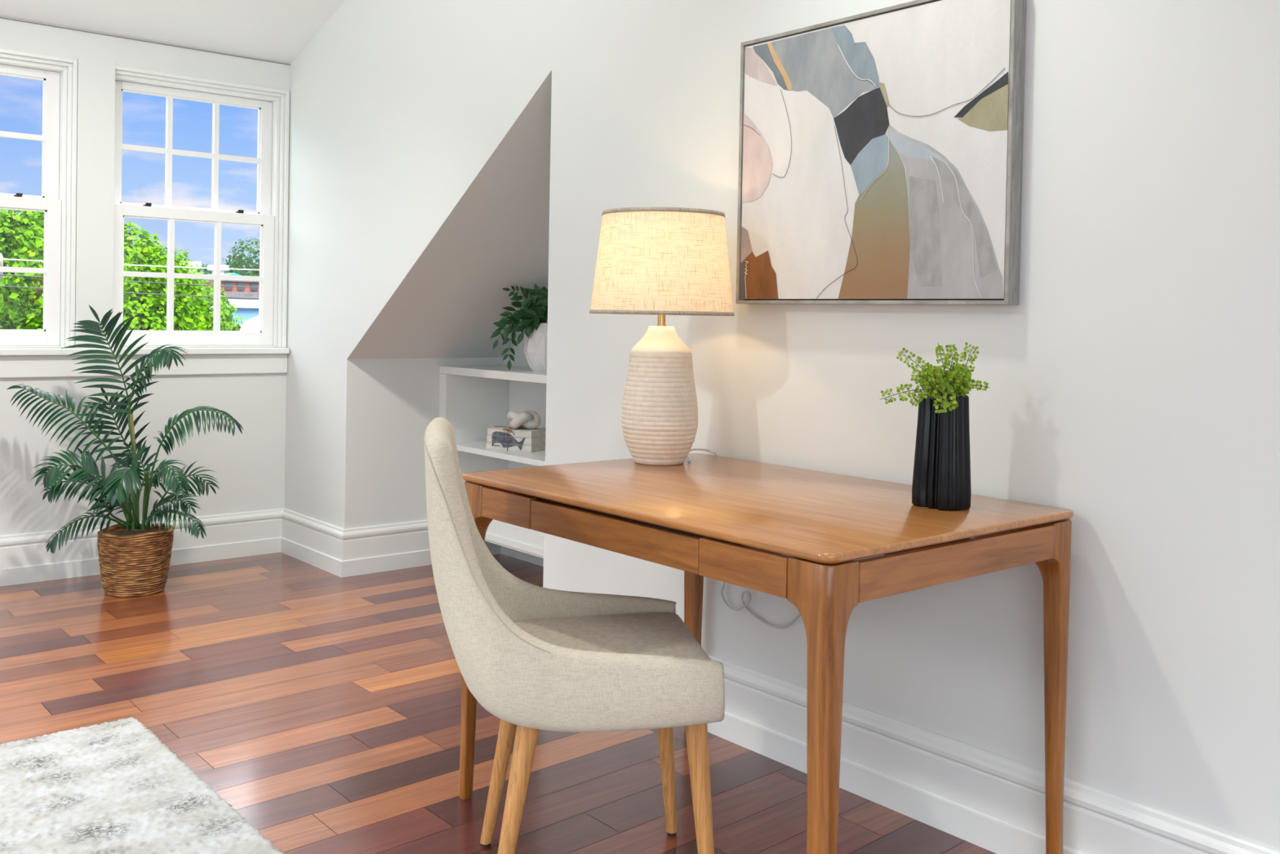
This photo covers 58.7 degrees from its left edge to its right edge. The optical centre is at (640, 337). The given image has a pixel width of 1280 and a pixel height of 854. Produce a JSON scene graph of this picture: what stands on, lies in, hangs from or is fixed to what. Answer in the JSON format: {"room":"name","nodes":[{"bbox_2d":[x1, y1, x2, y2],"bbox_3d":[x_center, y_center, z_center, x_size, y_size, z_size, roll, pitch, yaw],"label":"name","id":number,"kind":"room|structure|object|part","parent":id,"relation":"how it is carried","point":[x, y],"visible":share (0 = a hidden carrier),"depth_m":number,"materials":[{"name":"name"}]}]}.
{"room":"home office","nodes":[
{"label":"home office","id":0,"kind":"room"},
{"bbox_2d":[0,16,289,535],"bbox_3d":[-3.450,-0.174,3.994,4.500,2.350,0.200,0,1,-40],"label":"wall","id":1,"kind":"structure","parent":0,"point":[249,467],"depth_m":5.00,"materials":[{"name":"white paint"}]},
{"bbox_2d":[0,48,77,347],"bbox_3d":[-2.717,-0.559,4.552,0.818,1.203,0.150,0,1,-40],"label":"window","id":2,"kind":"structure","parent":1,"relation":"in","point":[59,75],"depth_m":4.75,"materials":[{"name":"white paint"}]},
{"bbox_3d":[-2.733,-0.828,4.572,0.725,0.573,0.034,0,1,-40],"label":"sash","id":3,"kind":"part","parent":2,"relation":"part of","materials":[{"name":"white paint"}]},
{"bbox_3d":[-2.715,-0.271,4.548,0.725,0.609,0.034,0,1,-40],"label":"sash","id":4,"kind":"part","parent":2,"relation":"part of","materials":[{"name":"white paint"}]},
{"bbox_2d":[75,57,115,347],"bbox_3d":[-2.301,-0.558,4.806,0.145,1.208,0.016,0,1,-40],"label":"trim","id":5,"kind":"structure","parent":1,"relation":"attached to","point":[95,108],"depth_m":4.80,"materials":[{"name":"white paint"}]},
{"bbox_2d":[0,507,284,586],"bbox_3d":[-3.398,0.902,3.926,4.499,0.203,0.023,0,1,-40],"label":"baseboard","id":6,"kind":"structure","parent":1,"relation":"attached to","point":[24,558],"depth_m":5.03,"materials":[{"name":"white paint"}]},
{"bbox_2d":[0,353,287,377],"bbox_3d":[-3.385,0.117,3.914,4.499,0.090,0.020,0,1,-40],"label":"trim","id":7,"kind":"structure","parent":1,"relation":"attached to","point":[36,366],"depth_m":4.93,"materials":[{"name":"white paint"}]},
{"bbox_2d":[0,346,288,355],"bbox_3d":[-3.421,0.055,3.954,4.494,0.028,0.190,0,1,-40],"label":"trim","id":8,"kind":"structure","parent":1,"relation":"attached to","point":[197,350],"depth_m":4.91,"materials":[{"name":"white paint"}]},
{"bbox_2d":[0,17,290,65],"bbox_3d":[-3.365,-1.284,3.897,4.499,0.004,0.004,0,1,-40],"label":"trim","id":9,"kind":"structure","parent":1,"relation":"attached to","point":[0,17],"depth_m":4.91,"materials":[{"name":"grey paint"}]},
{"bbox_2d":[112,65,289,347],"bbox_3d":[-2.014,-0.556,5.143,0.818,1.203,0.150,0,1,-40],"label":"window","id":10,"kind":"structure","parent":1,"relation":"in","point":[273,105],"depth_m":5.20,"materials":[{"name":"white paint"}]},
{"bbox_3d":[-2.030,-0.825,5.163,0.725,0.573,0.034,0,1,-40],"label":"sash","id":11,"kind":"part","parent":10,"relation":"part of","materials":[{"name":"white paint"}]},
{"bbox_3d":[-2.012,-0.268,5.138,0.725,0.609,0.034,0,1,-40],"label":"sash","id":12,"kind":"part","parent":10,"relation":"part of","materials":[{"name":"white paint"}]},
{"bbox_2d":[0,0,345,63],"bbox_3d":[-2.905,-1.544,3.352,4.500,0.670,1.816,0,1,-40],"label":"ceiling","id":13,"kind":"structure","parent":0,"point":[273,30],"depth_m":4.86,"materials":[{"name":"white paint"}]},
{"bbox_2d":[344,357,504,554],"bbox_3d":[-0.933,0.536,5.231,0.950,0.980,0.100,0,1,-40],"label":"wall","id":14,"kind":"structure","parent":0,"point":[391,403],"depth_m":5.02,"materials":[{"name":"white paint"}]},
{"bbox_2d":[346,70,551,359],"bbox_3d":[-0.466,-0.440,4.564,0.800,1.108,1.474,0,1,-40],"label":"ceiling","id":15,"kind":"structure","parent":0,"point":[495,238],"depth_m":4.59,"materials":[{"name":"white paint"}]},
{"bbox_2d":[0,551,996,853],"bbox_3d":[-1.015,1.091,1.431,8.479,0.002,8.154,0,1,-40],"label":"floor","id":16,"kind":"structure","parent":0,"point":[323,707],"depth_m":3.10,"materials":[{"name":"brown wood"}]},
{"bbox_2d":[97,523,173,597],"bbox_3d":[-2.020,0.890,4.559,0.281,0.256,0.281,0,1,-40],"label":"basket","id":17,"kind":"object","parent":16,"relation":"on","point":[133,566],"visible":0.98,"depth_m":4.45,"materials":[{"name":"brown wicker"}]},
{"bbox_2d":[6,305,243,553],"bbox_3d":[-1.995,0.358,4.468,0.902,0.966,0.466,1,1,0],"label":"potted palm","id":18,"kind":"object","parent":17,"relation":"in","point":[122,484],"visible":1,"depth_m":4.46,"materials":[{"name":"green plant"}]},
{"bbox_3d":[-2.205,0.480,4.475,0.381,0.568,0.125,0,1,-40],"label":"frond stem","id":19,"kind":"part","parent":18,"relation":"part of","materials":[{"name":"green plant"}]},
{"bbox_3d":[-2.137,0.626,4.424,0.329,0.284,0.076,0,1,-40],"label":"frond stem","id":20,"kind":"part","parent":18,"relation":"part of","materials":[{"name":"green plant"}]},
{"bbox_3d":[-2.151,0.746,4.466,0.281,0.101,0.041,0,1,-34],"label":"frond stem","id":21,"kind":"part","parent":18,"relation":"part of","materials":[{"name":"green plant"}]},
{"bbox_3d":[-2.138,0.658,4.443,0.307,0.217,0.053,0,1,-40],"label":"frond stem","id":22,"kind":"part","parent":18,"relation":"part of","materials":[{"name":"green plant"}]},
{"bbox_3d":[-2.060,0.633,4.432,0.237,0.276,0.133,0,1,-40],"label":"frond stem","id":23,"kind":"part","parent":18,"relation":"part of","materials":[{"name":"green plant"}]},
{"bbox_3d":[-2.073,0.354,4.528,0.136,0.822,0.063,0,1,-40],"label":"frond stem","id":24,"kind":"part","parent":18,"relation":"part of","materials":[{"name":"green plant"}]},
{"bbox_3d":[-2.074,0.512,4.606,0.158,0.505,0.064,1,1,25],"label":"frond stem","id":25,"kind":"part","parent":18,"relation":"part of","materials":[{"name":"green plant"}]},
{"bbox_3d":[-2.029,0.661,4.449,0.053,0.222,0.214,1,1,1],"label":"frond stem","id":26,"kind":"part","parent":18,"relation":"part of","materials":[{"name":"green plant"}]},
{"bbox_3d":[-1.965,0.633,4.406,0.041,0.279,0.307,1,1,-10],"label":"frond stem","id":27,"kind":"part","parent":18,"relation":"part of","materials":[{"name":"green plant"}]},
{"bbox_3d":[-2.017,0.606,4.577,0.060,0.319,0.039,2,1,42],"label":"frond stem","id":28,"kind":"part","parent":18,"relation":"part of","materials":[{"name":"green plant"}]},
{"bbox_3d":[-1.923,0.406,4.465,0.096,0.727,0.252,0,1,-40],"label":"frond stem","id":29,"kind":"part","parent":18,"relation":"part of","materials":[{"name":"green plant"}]},
{"bbox_3d":[-1.882,0.634,4.459,0.281,0.276,0.031,2,1,39],"label":"frond stem","id":30,"kind":"part","parent":18,"relation":"part of","materials":[{"name":"green plant"}]},
{"bbox_3d":[-1.868,0.703,4.497,0.237,0.136,0.023,2,1,26],"label":"frond stem","id":31,"kind":"part","parent":18,"relation":"part of","materials":[{"name":"green plant"}]},
{"bbox_3d":[-1.848,0.727,4.473,0.296,0.093,0.044,2,1,27],"label":"frond stem","id":32,"kind":"part","parent":18,"relation":"part of","materials":[{"name":"green plant"}]},
{"bbox_3d":[-1.865,0.663,4.589,0.223,0.214,0.097,0,1,-40],"label":"frond stem","id":33,"kind":"part","parent":18,"relation":"part of","materials":[{"name":"green plant"}]},
{"bbox_3d":[-1.783,0.526,4.484,0.426,0.491,0.022,1,1,17],"label":"frond stem","id":34,"kind":"part","parent":18,"relation":"part of","materials":[{"name":"green plant"}]},
{"bbox_2d":[0,716,283,853],"bbox_3d":[-1.685,1.068,1.407,2.691,0.016,2.280,0,1,-40],"label":"rug","id":35,"kind":"object","parent":16,"relation":"on","point":[113,787],"visible":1,"depth_m":2.59,"materials":[{"name":"fabric"}]},
{"bbox_2d":[422,417,724,853],"bbox_3d":[-0.151,0.629,2.256,0.557,0.924,0.492,1,1,-9],"label":"dining chair","id":36,"kind":"object","parent":16,"relation":"on","point":[534,657],"visible":1,"depth_m":2.04,"materials":[{"name":"fabric"}]},
{"bbox_3d":[-0.288,0.886,2.418,0.105,0.389,0.043,1,1,13],"label":"leg","id":37,"kind":"part","parent":36,"relation":"part of","materials":[{"name":"brown wood"}]},
{"bbox_3d":[-0.232,0.893,2.069,0.105,0.389,0.043,0,1,-32],"label":"leg","id":38,"kind":"part","parent":36,"relation":"part of","materials":[{"name":"brown wood"}]},
{"bbox_3d":[-0.084,0.652,2.267,0.420,0.108,0.434,1,1,-9],"label":"seat","id":39,"kind":"part","parent":36,"relation":"part of","materials":[{"name":"fabric"}]},
{"bbox_3d":[0.050,0.890,2.489,0.043,0.389,0.070,2,1,43],"label":"leg","id":40,"kind":"part","parent":36,"relation":"part of","materials":[{"name":"brown wood"}]},
{"bbox_3d":[0.112,0.898,2.106,0.073,0.389,0.043,2,1,28],"label":"leg","id":41,"kind":"part","parent":36,"relation":"part of","materials":[{"name":"brown wood"}]},
{"bbox_2d":[458,453,1073,853],"bbox_3d":[0.221,0.713,2.484,0.762,0.762,1.129,0,1,-40],"label":"desk","id":42,"kind":"object","parent":16,"relation":"on","point":[733,521],"visible":0.91,"depth_m":2.19,"materials":[{"name":"brown wood"}]},
{"bbox_3d":[-0.368,0.709,2.660,0.078,0.742,0.092,0,1,-40],"label":"leg","id":43,"kind":"part","parent":42,"relation":"part of","materials":[{"name":"brown wood"}]},
{"bbox_3d":[-0.292,0.378,2.528,0.020,0.067,0.192,0,1,-40],"label":"rail","id":44,"kind":"part","parent":42,"relation":"part of","materials":[{"name":"brown wood"}]},
{"bbox_3d":[-0.059,0.388,2.251,0.019,0.064,0.528,0,1,-40],"label":"drawer","id":45,"kind":"part","parent":42,"relation":"part of","materials":[{"name":"brown wood"}]},
{"bbox_3d":[-0.043,0.358,2.262,0.014,0.015,0.700,0,1,-40],"label":"rail","id":46,"kind":"part","parent":42,"relation":"part of","materials":[{"name":"brown wood"}]},
{"bbox_3d":[0.149,0.711,3.095,0.078,0.742,0.092,0,1,-40],"label":"leg","id":47,"kind":"part","parent":42,"relation":"part of","materials":[{"name":"brown wood"}]},
{"bbox_2d":[589,207,800,627],"bbox_3d":[0.176,0.208,2.933,0.622,1.078,0.371,1,1,-4],"label":"table lamp","id":48,"kind":"object","parent":42,"relation":"on","point":[661,262],"visible":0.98,"depth_m":2.81,"materials":[{"name":"beige ceramic"}]},
{"bbox_3d":[0.058,-0.188,2.917,0.368,0.258,0.368,0,1,-40],"label":"lamp shade","id":49,"kind":"part","parent":48,"relation":"part of","materials":[{"name":"fabric"}]},
{"bbox_3d":[0.263,0.530,2.907,0.193,0.441,0.489,0,1,-40],"label":"power cord","id":50,"kind":"part","parent":48,"relation":"part of","materials":[{"name":"grey plastic"}]},
{"bbox_3d":[0.180,0.396,1.966,0.020,0.067,0.212,0,1,-40],"label":"rail","id":51,"kind":"part","parent":42,"relation":"part of","materials":[{"name":"brown wood"}]},
{"bbox_3d":[0.293,0.735,1.873,0.078,0.742,0.092,0,1,-40],"label":"leg","id":52,"kind":"part","parent":42,"relation":"part of","materials":[{"name":"brown wood"}]},
{"bbox_3d":[0.260,0.385,2.505,0.015,0.066,1.069,0,1,-40],"label":"rail","id":53,"kind":"part","parent":42,"relation":"part of","materials":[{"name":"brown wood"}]},
{"bbox_2d":[911,393,971,511],"bbox_3d":[0.622,0.230,2.310,0.120,0.225,0.113,0,1,-40],"label":"vase","id":54,"kind":"object","parent":42,"relation":"on","point":[941,477],"visible":0.89,"depth_m":2.26,"materials":[{"name":"black ceramic"}]},
{"bbox_2d":[879,342,989,413],"bbox_3d":[0.589,0.081,2.268,0.186,0.137,0.132,0,1,-40],"label":"fern","id":55,"kind":"object","parent":54,"relation":"in","point":[939,383],"visible":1,"depth_m":2.28,"materials":[{"name":"green plant"}]},
{"bbox_3d":[0.581,0.402,2.057,0.597,0.066,0.018,0,1,-40],"label":"rail","id":56,"kind":"part","parent":42,"relation":"part of","materials":[{"name":"brown wood"}]},
{"bbox_3d":[0.508,0.389,2.714,0.018,0.066,0.936,0,1,-40],"label":"rail","id":57,"kind":"part","parent":42,"relation":"part of","materials":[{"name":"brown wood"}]},
{"bbox_3d":[0.811,0.737,2.308,0.078,0.742,0.092,0,1,-40],"label":"leg","id":58,"kind":"part","parent":42,"relation":"part of","materials":[{"name":"brown wood"}]},
{"bbox_2d":[501,320,547,566],"bbox_3d":[-0.129,-0.053,4.860,0.100,2.200,1.474,0,1,-40],"label":"wall","id":59,"kind":"structure","parent":0,"point":[520,360],"depth_m":5.29,"materials":[{"name":"white paint"}]},
{"bbox_2d":[439,364,546,558],"bbox_3d":[-0.315,0.515,4.722,0.358,0.731,1.472,0,1,-40],"label":"shelf unit","id":60,"kind":"object","parent":59,"relation":"attached to","point":[473,399],"visible":0.24,"depth_m":5.17,"materials":[{"name":"white paint"}]},
{"bbox_3d":[-0.765,0.459,5.264,0.348,0.586,0.060,0,1,-40],"label":"panel","id":61,"kind":"part","parent":60,"relation":"part of","materials":[{"name":"white paint"}]},
{"bbox_3d":[-0.305,0.166,4.719,0.348,0.034,1.472,0,1,-40],"label":"shelf","id":62,"kind":"part","parent":60,"relation":"part of","materials":[{"name":"white paint"}]},
{"bbox_3d":[-0.291,0.506,4.701,0.348,0.024,1.410,0,1,-40],"label":"shelf","id":63,"kind":"part","parent":60,"relation":"part of","materials":[{"name":"white paint"}]},
{"bbox_2d":[485,441,545,452],"bbox_3d":[-0.530,0.470,4.936,0.232,0.030,0.146,2,1,27],"label":"book","id":64,"kind":"object","parent":60,"relation":"on","point":[495,446],"visible":0.8,"depth_m":4.87,"materials":[{"name":"paper"}]},
{"bbox_2d":[491,442,523,449],"bbox_3d":[-0.569,0.468,4.874,0.159,0.023,0.002,2,1,26],"label":"print","id":65,"kind":"object","parent":64,"relation":"on","point":[504,445],"depth_m":4.87},
{"bbox_2d":[486,435,545,445],"bbox_3d":[-0.529,0.440,4.935,0.228,0.030,0.146,2,1,27],"label":"book","id":66,"kind":"object","parent":64,"relation":"on","point":[491,438],"visible":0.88,"depth_m":4.87,"materials":[{"name":"paper"}]},
{"bbox_2d":[491,435,524,444],"bbox_3d":[-0.563,0.440,4.871,0.171,0.028,0.001,2,1,27],"label":"print","id":67,"kind":"object","parent":66,"relation":"on","point":[512,440],"depth_m":4.88},
{"bbox_2d":[487,425,546,438],"bbox_3d":[-0.527,0.409,4.934,0.224,0.030,0.146,2,1,27],"label":"book","id":68,"kind":"object","parent":66,"relation":"on","point":[498,431],"visible":0.87,"depth_m":4.88,"materials":[{"name":"paper"}]},
{"bbox_2d":[492,431,512,436],"bbox_3d":[-0.561,0.416,4.870,0.172,0.017,0.002,2,1,26],"label":"print","id":69,"kind":"object","parent":68,"relation":"on","point":[500,433],"depth_m":4.89},
{"bbox_2d":[495,426,538,450],"bbox_3d":[-0.537,0.437,4.931,0.141,0.097,0.170,1,1,-26],"label":"twine","id":70,"kind":"object","parent":68,"relation":"attached to","point":[495,426],"visible":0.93,"depth_m":4.87,"materials":[{"name":"fabric"}]},
{"bbox_2d":[506,410,541,428],"bbox_3d":[-0.507,0.355,4.896,0.152,0.076,0.117,1,1,15],"label":"knot sculpture","id":71,"kind":"object","parent":68,"relation":"on","point":[527,419],"visible":1,"depth_m":4.87,"materials":[{"name":"white ceramic"}]},
{"bbox_3d":[-0.316,0.782,4.729,0.348,0.024,1.472,0,1,-40],"label":"shelf","id":72,"kind":"part","parent":60,"relation":"part of","materials":[{"name":"white paint"}]},
{"bbox_3d":[-0.162,0.477,4.809,0.011,0.584,1.411,0,1,-40],"label":"panel","id":73,"kind":"part","parent":60,"relation":"part of","materials":[{"name":"white paint"}]},
{"bbox_2d":[523,323,547,372],"bbox_3d":[-0.389,0.043,4.843,0.208,0.205,0.208,1,1,-18],"label":"planter","id":74,"kind":"object","parent":60,"relation":"on","point":[535,348],"visible":0.49,"depth_m":4.76,"materials":[{"name":"white ceramic"}]},
{"bbox_2d":[490,283,547,369],"bbox_3d":[-0.427,-0.043,4.808,0.402,0.372,0.146,1,1,0],"label":"trailing plant","id":75,"kind":"object","parent":74,"relation":"in","point":[530,319],"visible":0.71,"depth_m":4.79,"materials":[{"name":"green plant"}]},
{"bbox_2d":[284,0,1279,851],"bbox_3d":[0.903,-0.403,3.052,0.950,3.000,7.230,0,1,-40],"label":"wall","id":76,"kind":"structure","parent":0,"point":[1133,378],"depth_m":2.49,"materials":[{"name":"white paint"}]},
{"bbox_2d":[280,507,431,577],"bbox_3d":[-1.307,0.917,5.266,0.473,0.203,0.663,0,1,-40],"label":"baseboard","id":77,"kind":"structure","parent":76,"relation":"attached to","point":[340,552],"depth_m":5.03,"materials":[{"name":"white paint"}]},
{"bbox_2d":[735,0,1026,305],"bbox_3d":[0.536,-0.422,2.714,0.044,0.688,0.809,0,1,-40],"label":"framed painting","id":78,"kind":"object","parent":76,"relation":"attached to","point":[881,150],"visible":1,"depth_m":2.64,"materials":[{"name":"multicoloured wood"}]},
{"bbox_2d":[706,653,1279,853],"bbox_3d":[1.248,1.022,1.877,0.023,0.203,4.916,0,1,-40],"label":"baseboard","id":79,"kind":"structure","parent":76,"relation":"attached to","point":[994,802],"depth_m":2.52,"materials":[{"name":"white paint"}]},
{"label":"outside","id":80,"kind":"structure","parent":0,"visible":0},
{"bbox_3d":[-31.547,5.845,103.042,200.000,0.100,182.000,0,1,-40],"label":"ground","id":81,"kind":"structure","parent":80,"visible":0},
{"bbox_2d":[0,253,3,279],"bbox_3d":[-5.121,3.578,8.866,0.205,8.620,0.190,0,1,-40],"label":"utility pole","id":82,"kind":"object","parent":81,"relation":"on","point":[1,255],"visible":0.86,"depth_m":8.79,"materials":[{"name":"white"}]},
{"bbox_2d":[0,274,259,288],"bbox_3d":[-3.195,-0.455,10.171,4.500,0.044,0.011,0,1,-40],"label":"overhead cable","id":83,"kind":"object","parent":82,"relation":"attached to","point":[0,274],"visible":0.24,"depth_m":9.49,"materials":[{"name":"grey plastic"}]},
{"bbox_2d":[0,285,259,298],"bbox_3d":[-3.196,-0.360,10.173,4.500,0.060,0.011,0,1,-40],"label":"overhead cable","id":84,"kind":"object","parent":82,"relation":"attached to","point":[0,286],"visible":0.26,"depth_m":9.49,"materials":[{"name":"grey plastic"}]},
{"bbox_2d":[0,258,259,270],"bbox_3d":[-3.192,-0.622,10.169,4.500,0.079,0.011,0,1,-40],"label":"overhead cable","id":85,"kind":"object","parent":82,"relation":"attached to","point":[0,259],"visible":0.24,"depth_m":9.48,"materials":[{"name":"grey plastic"}]},
{"bbox_2d":[0,208,137,329],"bbox_3d":[-8.566,2.973,14.225,4.567,9.530,3.252,0,1,-40],"label":"maple tree","id":86,"kind":"object","parent":81,"relation":"on","point":[32,228],"visible":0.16,"depth_m":14.23,"materials":[{"name":"green plant"}]},
{"bbox_2d":[5,222,243,330],"bbox_3d":[-8.709,2.804,18.698,4.206,9.710,3.234,0,1,-40],"label":"maple tree","id":87,"kind":"object","parent":81,"relation":"on","point":[149,311],"visible":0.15,"depth_m":18.84,"materials":[{"name":"green plant"}]},
{"bbox_2d":[157,247,190,261],"bbox_3d":[-25.122,0.941,59.712,4.757,11.433,4.184,0,1,-40],"label":"tree","id":88,"kind":"object","parent":81,"relation":"on","point":[166,248],"visible":0.02,"depth_m":59.86,"materials":[{"name":"green plant"}]},
{"bbox_2d":[180,261,201,271],"bbox_3d":[-18.591,1.958,46.508,0.750,10.080,1.300,0,1,-40],"label":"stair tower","id":89,"kind":"structure","parent":81,"relation":"on","point":[198,263],"depth_m":46.02,"materials":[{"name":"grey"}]},
{"bbox_2d":[151,259,240,330],"bbox_3d":[-8.675,3.059,21.742,2.430,9.094,2.356,1,1,-6],"label":"maple tree","id":90,"kind":"object","parent":81,"relation":"on","point":[203,281],"visible":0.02,"depth_m":21.76,"materials":[{"name":"green plant"}]},
{"bbox_2d":[197,262,212,274],"bbox_3d":[-26.757,0.958,68.727,4.406,11.033,4.229,1,1,3],"label":"tree","id":91,"kind":"object","parent":81,"relation":"on","point":[206,272],"visible":0.02,"depth_m":68.44,"materials":[{"name":"green plant"}]},
{"bbox_2d":[207,264,228,275],"bbox_3d":[-18.368,1.917,49.405,0.620,10.070,0.850,0,1,-40],"label":"stair tower","id":92,"kind":"structure","parent":81,"relation":"on","point":[210,265],"depth_m":49.16,"materials":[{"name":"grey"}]},
{"bbox_2d":[201,279,259,292],"bbox_3d":[-16.511,2.246,48.266,4.800,9.520,3.300,0,1,-40],"label":"brick building","id":93,"kind":"structure","parent":81,"relation":"on","point":[225,282],"depth_m":46.26,"materials":[{"name":"red brick"}]},
{"bbox_2d":[223,272,241,275],"bbox_3d":[-18.966,2.022,51.421,1.900,9.770,3.300,0,1,-40],"label":"roof","id":94,"kind":"structure","parent":81,"relation":"on","point":[233,273],"depth_m":50.14,"materials":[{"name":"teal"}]},
{"bbox_2d":[208,298,259,324],"bbox_3d":[-10.970,3.164,32.698,3.350,8.420,4.300,0,1,-40],"label":"house","id":95,"kind":"structure","parent":81,"relation":"on","point":[247,309],"depth_m":30.28,"materials":[{"name":"blue"}]},
{"bbox_2d":[220,292,259,299],"bbox_3d":[-14.720,2.663,45.668,3.600,8.840,2.000,0,1,-40],"label":"building","id":96,"kind":"structure","parent":81,"relation":"on","point":[248,295],"depth_m":44.03,"materials":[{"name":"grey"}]},
{"bbox_2d":[222,236,259,275],"bbox_3d":[-26.012,-0.218,77.184,4.663,13.120,4.343,1,1,-12],"label":"tree","id":97,"kind":"object","parent":81,"relation":"on","point":[239,262],"visible":0.16,"depth_m":76.00,"materials":[{"name":"green plant"}]},
{"bbox_2d":[226,269,257,275],"bbox_3d":[-21.079,1.548,60.411,2.882,10.344,2.818,1,1,3],"label":"tree","id":98,"kind":"object","parent":81,"relation":"on","point":[243,273],"visible":0.04,"depth_m":60.39,"materials":[{"name":"green plant"}]},
{"bbox_2d":[232,315,258,330],"bbox_3d":[-8.586,3.379,28.502,2.900,8.220,2.800,0,1,-40],"label":"gabled house","id":99,"kind":"structure","parent":81,"relation":"on","point":[251,324],"depth_m":28.21,"materials":[{"name":"white"}]}
]}

